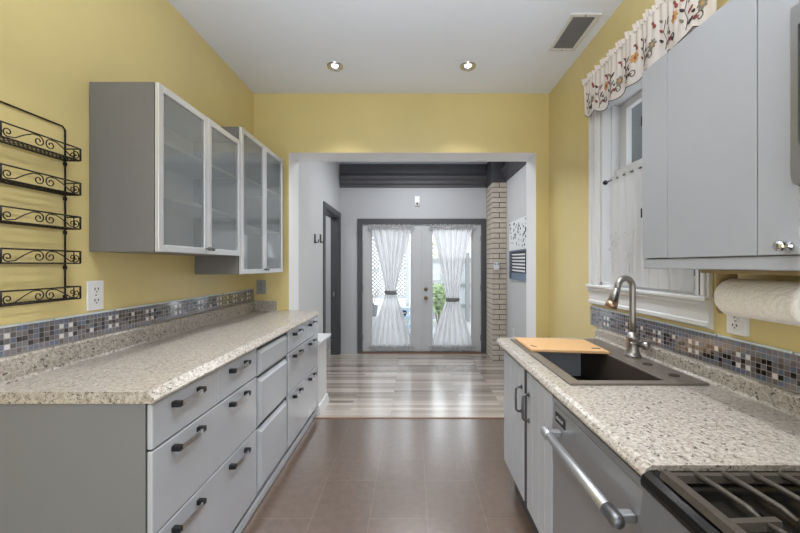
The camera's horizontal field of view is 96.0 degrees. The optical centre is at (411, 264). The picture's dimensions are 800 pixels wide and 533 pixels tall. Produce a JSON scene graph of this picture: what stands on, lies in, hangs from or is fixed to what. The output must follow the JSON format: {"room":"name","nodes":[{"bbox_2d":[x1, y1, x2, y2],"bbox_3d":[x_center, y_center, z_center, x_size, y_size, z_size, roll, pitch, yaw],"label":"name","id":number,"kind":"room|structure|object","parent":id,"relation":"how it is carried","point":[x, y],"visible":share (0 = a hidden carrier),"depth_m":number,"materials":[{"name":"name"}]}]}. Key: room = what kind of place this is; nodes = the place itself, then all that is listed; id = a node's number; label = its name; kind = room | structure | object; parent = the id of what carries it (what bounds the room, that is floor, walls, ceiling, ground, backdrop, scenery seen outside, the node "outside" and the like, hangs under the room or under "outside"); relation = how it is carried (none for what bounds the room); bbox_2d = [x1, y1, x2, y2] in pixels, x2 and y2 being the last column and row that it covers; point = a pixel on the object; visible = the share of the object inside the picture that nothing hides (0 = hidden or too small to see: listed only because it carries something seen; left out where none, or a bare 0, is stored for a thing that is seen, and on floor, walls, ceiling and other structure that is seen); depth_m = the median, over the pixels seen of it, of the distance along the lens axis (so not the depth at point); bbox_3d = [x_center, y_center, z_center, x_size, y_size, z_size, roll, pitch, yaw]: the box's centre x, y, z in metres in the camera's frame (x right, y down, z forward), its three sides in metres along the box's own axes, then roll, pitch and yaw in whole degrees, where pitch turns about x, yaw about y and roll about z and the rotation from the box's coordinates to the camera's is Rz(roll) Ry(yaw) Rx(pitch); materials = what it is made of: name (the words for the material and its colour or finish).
{"room":"kitchen","nodes":[
{"label":"kitchen","id":0,"kind":"room"},
{"bbox_2d":[0,0,253,351],"bbox_3d":[-1.555,-0.100,0.840,0.120,3.040,5.320,0,0,0],"label":"wall","id":1,"kind":"structure","parent":0,"point":[51,51],"depth_m":1.60,"materials":[{"name":"yellow paint"}]},
{"bbox_2d":[0,101,81,306],"bbox_3d":[-1.457,-0.225,1.396,0.074,0.741,0.314,0,0,0],"label":"wire rack","id":2,"kind":"object","parent":1,"relation":"attached to","point":[61,157],"visible":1,"depth_m":1.40,"materials":[{"name":"brown metal"}]},
{"bbox_2d":[0,286,81,306],"bbox_3d":[-1.456,0.117,1.396,0.072,0.057,0.306,0,0,0],"label":"basket","id":3,"kind":"object","parent":2,"relation":"on","point":[65,295],"depth_m":1.40,"materials":[{"name":"brown metal"}]},
{"bbox_2d":[0,247,81,263],"bbox_3d":[-1.456,-0.033,1.396,0.072,0.057,0.306,0,0,0],"label":"basket","id":4,"kind":"object","parent":2,"relation":"on","point":[38,250],"depth_m":1.39,"materials":[{"name":"brown metal"}]},
{"bbox_2d":[0,205,81,229],"bbox_3d":[-1.456,-0.179,1.396,0.072,0.057,0.306,0,0,0],"label":"basket","id":5,"kind":"object","parent":2,"relation":"on","point":[5,221],"depth_m":1.40,"materials":[{"name":"brown metal"}]},
{"bbox_2d":[0,163,81,195],"bbox_3d":[-1.456,-0.326,1.396,0.072,0.057,0.306,0,0,0],"label":"basket","id":6,"kind":"object","parent":2,"relation":"on","point":[2,180],"depth_m":1.39,"materials":[{"name":"brown metal"}]},
{"bbox_2d":[0,120,81,161],"bbox_3d":[-1.456,-0.472,1.396,0.072,0.057,0.306,0,0,0],"label":"basket","id":7,"kind":"object","parent":2,"relation":"on","point":[61,157],"depth_m":1.40,"materials":[{"name":"brown metal"}]},
{"bbox_2d":[86,280,103,310],"bbox_3d":[-1.489,0.143,1.694,0.011,0.138,0.088,0,0,0],"label":"wall outlet","id":8,"kind":"object","parent":1,"relation":"attached to","point":[94,290],"visible":1,"depth_m":1.69,"materials":[{"name":"white plastic"}]},
{"bbox_2d":[93,286,99,293],"bbox_3d":[-1.485,0.117,1.694,0.003,0.036,0.037,0,0,0],"label":"receptacle","id":9,"kind":"object","parent":8,"relation":"attached to","point":[96,289],"depth_m":1.69,"materials":[{"name":"white plastic"}]},
{"bbox_2d":[93,297,99,304],"bbox_3d":[-1.485,0.169,1.694,0.003,0.036,0.037,0,0,0],"label":"receptacle","id":10,"kind":"object","parent":8,"relation":"attached to","point":[96,300],"depth_m":1.69,"materials":[{"name":"white plastic"}]},
{"bbox_2d":[0,288,253,357],"bbox_3d":[-1.490,0.278,2.292,0.011,0.114,2.204,0,0,0],"label":"mosaic border","id":11,"kind":"object","parent":1,"relation":"attached to","point":[17,338],"visible":1,"depth_m":1.72,"materials":[{"name":"tile"}]},
{"bbox_2d":[89,82,240,255],"bbox_3d":[-1.318,-0.455,2.065,0.348,0.785,0.802,0,0,0],"label":"upper cabinet","id":12,"kind":"object","parent":1,"relation":"attached to","point":[165,178],"visible":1,"depth_m":1.67,"materials":[{"name":"grey laminate"}]},
{"bbox_2d":[164,140,236,179],"bbox_3d":[-1.333,-0.589,2.065,0.299,0.018,0.764,0,0,0],"label":"shelf","id":13,"kind":"object","parent":12,"relation":"attached to","point":[178,162],"depth_m":2.10,"materials":[{"name":"glass"}]},
{"bbox_2d":[164,194,236,217],"bbox_3d":[-1.333,-0.329,2.065,0.299,0.018,0.764,0,0,0],"label":"shelf","id":14,"kind":"object","parent":12,"relation":"attached to","point":[173,207],"depth_m":2.08,"materials":[{"name":"glass"}]},
{"bbox_2d":[195,127,282,273],"bbox_3d":[-1.318,-0.444,2.870,0.348,1.015,0.792,0,0,0],"label":"upper cabinet","id":15,"kind":"object","parent":1,"relation":"attached to","point":[261,169],"visible":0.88,"depth_m":3.08,"materials":[{"name":"grey laminate"}]},
{"bbox_2d":[244,176,279,196],"bbox_3d":[-1.333,-0.619,2.870,0.299,0.018,0.754,0,0,0],"label":"shelf","id":16,"kind":"object","parent":15,"relation":"attached to","point":[251,188],"depth_m":2.91,"materials":[{"name":"glass"}]},
{"bbox_2d":[244,224,279,234],"bbox_3d":[-1.333,-0.279,2.870,0.299,0.018,0.754,0,0,0],"label":"shelf","id":17,"kind":"object","parent":15,"relation":"attached to","point":[248,230],"depth_m":2.90,"materials":[{"name":"glass"}]},
{"bbox_2d":[299,162,339,332],"bbox_3d":[-1.222,-0.100,4.745,0.120,3.040,2.110,0,0,0],"label":"wall","id":18,"kind":"structure","parent":0,"point":[318,181],"depth_m":4.25,"materials":[{"name":"grey paint"}]},
{"bbox_2d":[323,201,340,354],"bbox_3d":[-1.216,0.292,5.248,0.143,2.255,1.097,0,0,0],"label":"trim","id":19,"kind":"structure","parent":18,"relation":"attached to","point":[328,210],"depth_m":5.70,"materials":[{"name":"grey paint"}]},
{"bbox_2d":[314,333,330,414],"bbox_3d":[-1.004,1.068,3.590,0.311,0.704,0.380,0,0,0],"label":"wall","id":20,"kind":"structure","parent":0,"point":[323,399],"depth_m":3.53,"materials":[{"name":"white paint"}]},
{"bbox_2d":[326,216,330,348],"bbox_3d":[-1.872,-0.100,4.945,1.180,3.040,2.510,0,0,0],"label":"wall","id":21,"kind":"structure","parent":0,"point":[328,220],"depth_m":6.10,"materials":[{"name":"grey paint"}]},
{"bbox_2d":[241,419,534,532],"bbox_3d":[-0.060,1.445,0.750,3.110,0.050,5.140,0,0,0],"label":"floor","id":22,"kind":"structure","parent":0,"point":[343,475],"depth_m":2.35,"materials":[{"name":"brown tile"}]},
{"bbox_2d":[0,349,256,532],"bbox_3d":[-1.171,0.945,1.640,0.639,0.947,0.832,0,0,0],"label":"base cabinet","id":23,"kind":"object","parent":22,"relation":"on","point":[185,461],"visible":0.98,"depth_m":1.22,"materials":[{"name":"grey paint"}]},
{"bbox_2d":[0,301,319,403],"bbox_3d":[-1.183,0.403,2.308,0.621,0.134,2.178,0,0,0],"label":"countertop","id":24,"kind":"structure","parent":23,"relation":"on","point":[145,364],"depth_m":1.59,"materials":[{"name":"stone"}]},
{"bbox_2d":[251,333,286,504],"bbox_3d":[-1.186,0.945,2.315,0.610,0.947,0.516,0,0,0],"label":"base cabinet","id":25,"kind":"object","parent":22,"relation":"on","point":[271,376],"visible":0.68,"depth_m":2.26,"materials":[{"name":"grey paint"}]},
{"bbox_2d":[233,411,315,532],"bbox_3d":[-0.911,1.395,2.306,0.016,0.049,2.164,0,0,0],"label":"board","id":26,"kind":"object","parent":22,"relation":"on","point":[247,516],"visible":1,"depth_m":2.31,"materials":[{"name":"grey paint"}]},
{"bbox_2d":[283,316,317,456],"bbox_3d":[-1.171,0.945,2.981,0.639,0.947,0.814,0,0,0],"label":"base cabinet","id":27,"kind":"object","parent":22,"relation":"on","point":[301,357],"visible":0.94,"depth_m":2.86,"materials":[{"name":"grey paint"}]},
{"bbox_2d":[314,417,503,418],"bbox_3d":[0.169,1.438,3.336,2.162,0.045,0.028,0,0,0],"label":"trim","id":28,"kind":"structure","parent":22,"relation":"on","point":[315,417],"depth_m":3.32,"materials":[{"name":"brown wood"}]},
{"bbox_2d":[504,351,580,532],"bbox_3d":[0.921,0.979,1.912,0.740,0.878,0.796,0,0,0],"label":"base cabinet","id":29,"kind":"object","parent":22,"relation":"on","point":[528,405],"visible":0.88,"depth_m":1.86,"materials":[{"name":"grey paint"}]},
{"bbox_2d":[496,327,799,475],"bbox_3d":[0.935,0.483,1.700,0.716,0.106,1.601,0,0,0],"label":"countertop","id":30,"kind":"structure","parent":29,"relation":"on","point":[735,422],"depth_m":1.18,"materials":[{"name":"stone"}]},
{"bbox_2d":[510,339,709,384],"bbox_3d":[0.945,0.599,1.946,0.580,0.224,0.908,0,0,0],"label":"sink","id":31,"kind":"object","parent":30,"relation":"in","point":[614,368],"visible":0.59,"depth_m":1.80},
{"bbox_2d":[515,337,609,353],"bbox_3d":[0.879,0.481,2.168,0.458,0.016,0.330,0,0,8],"label":"cutting board","id":32,"kind":"object","parent":31,"relation":"on","point":[532,344],"visible":1,"depth_m":2.12,"materials":[{"name":"brown wood"}]},
{"bbox_2d":[605,275,650,357],"bbox_3d":[1.143,0.273,1.925,0.229,0.435,0.123,0,0,0],"label":"faucet","id":33,"kind":"object","parent":30,"relation":"on","point":[633,344],"visible":1,"depth_m":1.92,"materials":[{"name":"silver metal"}]},
{"bbox_2d":[540,396,642,532],"bbox_3d":[0.895,0.981,1.206,0.760,0.874,0.601,0,0,0],"label":"dishwasher","id":34,"kind":"object","parent":22,"relation":"on","point":[595,490],"visible":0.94,"depth_m":1.19,"materials":[{"name":"silver metal"}]},
{"bbox_2d":[638,470,799,532],"bbox_3d":[0.898,0.940,0.514,0.733,0.920,0.758,0,0,0],"label":"gas stove","id":35,"kind":"object","parent":22,"relation":"on","point":[672,501],"visible":1,"depth_m":0.79,"materials":[{"name":"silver metal"}]},
{"bbox_2d":[168,0,622,163],"bbox_3d":[-0.468,-1.670,2.290,3.989,0.100,8.220,0,0,0],"label":"ceiling","id":36,"kind":"structure","parent":0,"point":[273,46],"depth_m":2.62,"materials":[{"name":"paint"}]},
{"bbox_2d":[327,61,342,70],"bbox_3d":[-0.627,-1.614,2.930,0.131,0.012,0.131,0,0,0],"label":"recessed light","id":37,"kind":"object","parent":36,"relation":"in","point":[331,65],"visible":1,"depth_m":2.92,"materials":[{"name":"silver metal"}]},
{"bbox_2d":[460,61,475,70],"bbox_3d":[0.455,-1.614,2.930,0.131,0.012,0.131,0,0,0],"label":"recessed light","id":38,"kind":"object","parent":36,"relation":"in","point":[463,66],"visible":1,"depth_m":2.92,"materials":[{"name":"silver metal"}]},
{"bbox_2d":[548,13,601,50],"bbox_3d":[1.121,-1.613,2.510,0.202,0.015,0.400,0,0,0],"label":"ceiling vent","id":39,"kind":"object","parent":36,"relation":"in","point":[577,26],"visible":1,"depth_m":2.48,"materials":[{"name":"grey metal"}]},
{"bbox_2d":[254,93,548,337],"bbox_3d":[0.016,-0.100,3.545,3.022,3.040,0.290,0,0,0],"label":"wall","id":40,"kind":"structure","parent":0,"point":[296,127],"depth_m":3.40,"materials":[{"name":"yellow paint"}]},
{"bbox_2d":[256,280,265,293],"bbox_3d":[-1.422,0.208,3.394,0.090,0.132,0.011,0,0,0],"label":"wall outlet","id":41,"kind":"object","parent":40,"relation":"attached to","point":[260,284],"visible":1,"depth_m":3.39,"materials":[{"name":"grey plastic"}]},
{"bbox_2d":[315,349,503,416],"bbox_3d":[-0.468,1.445,4.825,3.989,0.050,2.950,0,0,0],"label":"floor","id":42,"kind":"structure","parent":0,"point":[357,384],"depth_m":4.24,"materials":[{"name":"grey wood"}]},
{"bbox_2d":[340,188,486,351],"bbox_3d":[0.122,-0.100,5.875,2.809,3.040,0.150,0,0,0],"label":"wall","id":43,"kind":"structure","parent":0,"point":[355,203],"depth_m":5.80,"materials":[{"name":"grey paint"}]},
{"bbox_2d":[341,348,356,352],"bbox_3d":[-1.021,1.380,5.794,0.282,0.080,0.012,0,0,0],"label":"baseboard","id":44,"kind":"structure","parent":43,"relation":"attached to","point":[343,350],"depth_m":5.79,"materials":[{"name":"grey paint"}]},
{"bbox_2d":[363,225,420,350],"bbox_3d":[-0.318,0.373,5.830,0.956,2.043,0.055,0,0,0],"label":"door","id":45,"kind":"structure","parent":43,"relation":"in","point":[415,235],"depth_m":5.81,"materials":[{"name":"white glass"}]},
{"bbox_2d":[368,224,414,350],"bbox_3d":[-0.331,0.360,5.766,0.760,2.038,0.074,0,0,0],"label":"curtain","id":46,"kind":"object","parent":45,"relation":"hanging from","point":[391,332],"visible":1,"depth_m":5.77,"materials":[{"name":"white fabric"}]},
{"bbox_2d":[339,164,486,187],"bbox_3d":[0.015,-1.431,5.753,2.350,0.373,0.095,0,0,0],"label":"trim","id":47,"kind":"structure","parent":43,"relation":"attached to","point":[351,175],"depth_m":5.77,"materials":[{"name":"paint"}]},
{"bbox_2d":[415,196,419,206],"bbox_3d":[0.083,-1.025,5.773,0.076,0.170,0.054,0,0,0],"label":"sensor","id":48,"kind":"object","parent":43,"relation":"attached to","point":[417,198],"visible":1,"depth_m":5.76,"materials":[{"name":"white plastic"}]},
{"bbox_2d":[357,219,485,353],"bbox_3d":[0.158,0.338,5.845,2.071,2.165,0.150,0,0,0],"label":"trim","id":49,"kind":"structure","parent":43,"relation":"attached to","point":[360,222],"depth_m":5.78,"materials":[{"name":"grey paint"}]},
{"bbox_2d":[423,225,480,350],"bbox_3d":[0.638,0.373,5.803,0.945,2.043,0.107,0,0,0],"label":"door","id":50,"kind":"structure","parent":43,"relation":"in","point":[427,233],"depth_m":5.81,"materials":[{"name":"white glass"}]},
{"bbox_2d":[428,224,475,350],"bbox_3d":[0.642,0.360,5.766,0.760,2.038,0.074,0,0,0],"label":"curtain","id":51,"kind":"object","parent":50,"relation":"hanging from","point":[452,332],"visible":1,"depth_m":5.77,"materials":[{"name":"white fabric"}]},
{"bbox_2d":[486,182,505,359],"bbox_3d":[1.300,0.094,5.574,0.210,2.652,0.447,0,0,0],"label":"pillar","id":52,"kind":"structure","parent":0,"point":[496,191],"depth_m":5.35,"materials":[{"name":"beige brick"}]},
{"bbox_2d":[494,262,498,269],"bbox_3d":[1.253,0.015,5.329,0.080,0.110,0.041,0,0,0],"label":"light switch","id":53,"kind":"object","parent":52,"relation":"attached to","point":[496,264],"visible":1,"depth_m":5.32,"materials":[{"name":"white plastic"}]},
{"bbox_2d":[506,165,525,337],"bbox_3d":[1.467,-0.100,4.745,0.120,3.040,2.110,0,0,0],"label":"wall","id":54,"kind":"structure","parent":0,"point":[516,185],"depth_m":4.89,"materials":[{"name":"grey paint"}]},
{"bbox_2d":[486,162,506,187],"bbox_3d":[1.290,-1.427,5.564,0.230,0.383,0.468,0,0,0],"label":"trim","id":55,"kind":"structure","parent":54,"relation":"attached to","point":[493,169],"depth_m":5.35,"materials":[{"name":"paint"}]},
{"bbox_2d":[501,162,525,180],"bbox_3d":[1.359,-1.431,4.519,0.095,0.373,1.653,0,0,0],"label":"trim","id":56,"kind":"structure","parent":54,"relation":"attached to","point":[509,169],"depth_m":4.95,"materials":[{"name":"paint"}]},
{"bbox_2d":[509,216,525,280],"bbox_3d":[1.389,-0.203,4.705,0.033,0.795,0.850,0,0,0],"label":"wall art","id":57,"kind":"object","parent":54,"relation":"attached to","point":[517,228],"visible":0.88,"depth_m":4.69,"materials":[{"name":"white"}]},
{"bbox_2d":[510,252,525,277],"bbox_3d":[1.375,-0.003,4.680,0.002,0.355,0.700,0,0,0],"label":"print","id":58,"kind":"object","parent":57,"relation":"attached to","point":[517,259],"depth_m":4.67},
{"bbox_2d":[549,0,799,393],"bbox_3d":[1.395,-0.100,0.840,0.200,3.040,5.320,0,0,0],"label":"wall","id":59,"kind":"structure","parent":0,"point":[569,306],"depth_m":2.82,"materials":[{"name":"yellow paint"}]},
{"bbox_2d":[581,0,716,116],"bbox_3d":[1.244,-1.149,2.003,0.097,0.326,1.118,0,0,0],"label":"valance","id":60,"kind":"object","parent":59,"relation":"attached to","point":[662,27],"visible":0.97,"depth_m":1.92,"materials":[{"name":"beige fabric"}]},
{"bbox_2d":[586,27,713,329],"bbox_3d":[1.371,-0.461,2.062,0.248,1.478,1.055,0,0,0],"label":"window","id":61,"kind":"structure","parent":59,"relation":"in","point":[696,308],"depth_m":2.42,"materials":[{"name":"white paint"}]},
{"bbox_2d":[603,166,641,184],"bbox_3d":[1.275,-0.537,1.988,0.057,0.032,0.753,0,0,0],"label":"curtain rod","id":62,"kind":"object","parent":61,"relation":"attached to","point":[605,182],"visible":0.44,"depth_m":2.31,"materials":[{"name":"black metal"}]},
{"bbox_2d":[609,164,693,291],"bbox_3d":[1.255,-0.216,1.958,0.034,0.672,0.665,0,0,0],"label":"cafe curtain","id":63,"kind":"object","parent":62,"relation":"hanging from","point":[626,190],"visible":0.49,"depth_m":2.07,"materials":[{"name":"fabric"}]},
{"bbox_2d":[590,306,799,393],"bbox_3d":[1.290,0.360,1.452,0.011,0.136,2.305,0,0,0],"label":"mosaic border","id":64,"kind":"object","parent":59,"relation":"attached to","point":[779,367],"visible":0.91,"depth_m":1.52,"materials":[{"name":"tile"}]},
{"bbox_2d":[641,0,799,270],"bbox_3d":[1.108,-0.394,1.200,0.368,0.817,0.615,0,0,0],"label":"upper cabinet","id":65,"kind":"object","parent":59,"relation":"attached to","point":[719,192],"visible":0.99,"depth_m":1.10,"materials":[{"name":"grey paint"}]},
{"bbox_2d":[714,278,799,325],"bbox_3d":[1.200,0.120,1.211,0.140,0.140,0.294,0,0,0],"label":"paper towel roll","id":66,"kind":"object","parent":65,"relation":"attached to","point":[775,301],"visible":1,"depth_m":1.18,"materials":[{"name":"beige paper"}]},
{"bbox_2d":[727,315,749,336],"bbox_3d":[1.283,0.220,1.420,0.023,0.110,0.082,0,0,0],"label":"wall outlet","id":67,"kind":"object","parent":59,"relation":"attached to","point":[736,325],"visible":0.73,"depth_m":1.40,"materials":[{"name":"white plastic"}]},
{"bbox_2d":[731,322,738,329],"bbox_3d":[1.273,0.241,1.420,0.003,0.029,0.034,0,0,0],"label":"receptacle","id":68,"kind":"object","parent":67,"relation":"attached to","point":[734,325],"depth_m":1.42,"materials":[{"name":"white plastic"}]},
{"bbox_2d":[700,269,799,313],"bbox_3d":[1.202,0.101,1.220,0.165,0.168,0.360,0,0,0],"label":"towel holder","id":69,"kind":"object","parent":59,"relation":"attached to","point":[721,275],"visible":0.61,"depth_m":1.26,"materials":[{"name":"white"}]},
{"bbox_2d":[790,3,799,185],"bbox_3d":[1.111,-0.412,0.502,0.362,0.436,0.765,0,0,0],"label":"microwave","id":70,"kind":"object","parent":59,"relation":"attached to","point":[794,11],"visible":1,"depth_m":0.87,"materials":[{"name":"black plastic"}]},
{"label":"outside","id":71,"kind":"structure","parent":0,"visible":0},
{"bbox_2d":[377,306,470,337],"bbox_3d":[0.500,1.520,9.700,13.000,0.100,6.600,0,0,0],"label":"ground","id":72,"kind":"structure","parent":71,"point":[378,309],"depth_m":8.89,"materials":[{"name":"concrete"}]},
{"bbox_2d":[372,290,378,336],"bbox_3d":[-0.780,0.984,7.200,0.300,0.972,0.300,0,0,0],"label":"potted plant","id":73,"kind":"object","parent":72,"relation":"on","point":[374,306],"visible":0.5,"depth_m":7.12,"materials":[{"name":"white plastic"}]},
{"bbox_2d":[372,235,408,329],"bbox_3d":[-1.030,0.235,8.200,1.940,2.470,0.100,0,0,0],"label":"lattice fence","id":74,"kind":"object","parent":72,"relation":"on","point":[405,269],"visible":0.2,"depth_m":8.18,"materials":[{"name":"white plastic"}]},
{"bbox_2d":[401,307,409,334],"bbox_3d":[-0.090,1.145,7.650,0.460,0.650,0.700,0,0,0],"label":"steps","id":75,"kind":"structure","parent":72,"relation":"on","point":[407,317],"depth_m":7.63,"materials":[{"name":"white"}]},
{"bbox_2d":[433,241,437,256],"bbox_3d":[0.604,0.387,9.963,0.695,2.168,0.728,0,0,0],"label":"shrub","id":76,"kind":"object","parent":72,"relation":"on","point":[434,254],"visible":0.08,"depth_m":9.98,"materials":[{"name":"green plant"}]},
{"bbox_2d":[433,283,445,323],"bbox_3d":[0.635,0.947,8.604,0.532,1.052,0.541,0,0,0],"label":"shrub","id":77,"kind":"object","parent":72,"relation":"on","point":[438,289],"visible":0.79,"depth_m":8.50,"materials":[{"name":"green plant"}]},
{"bbox_2d":[433,252,470,321],"bbox_3d":[1.400,0.570,9.385,2.900,1.800,0.110,0,0,0],"label":"vinyl fence","id":78,"kind":"object","parent":72,"relation":"on","point":[465,287],"visible":0.17,"depth_m":9.40,"materials":[{"name":"grey plastic"}]},
{"bbox_2d":[632,102,694,275],"bbox_3d":[2.850,-1.130,2.750,0.200,5.300,7.500,0,0,0],"label":"wall","id":79,"kind":"structure","parent":72,"relation":"on","point":[637,110],"depth_m":4.39,"materials":[{"name":"white paint"}]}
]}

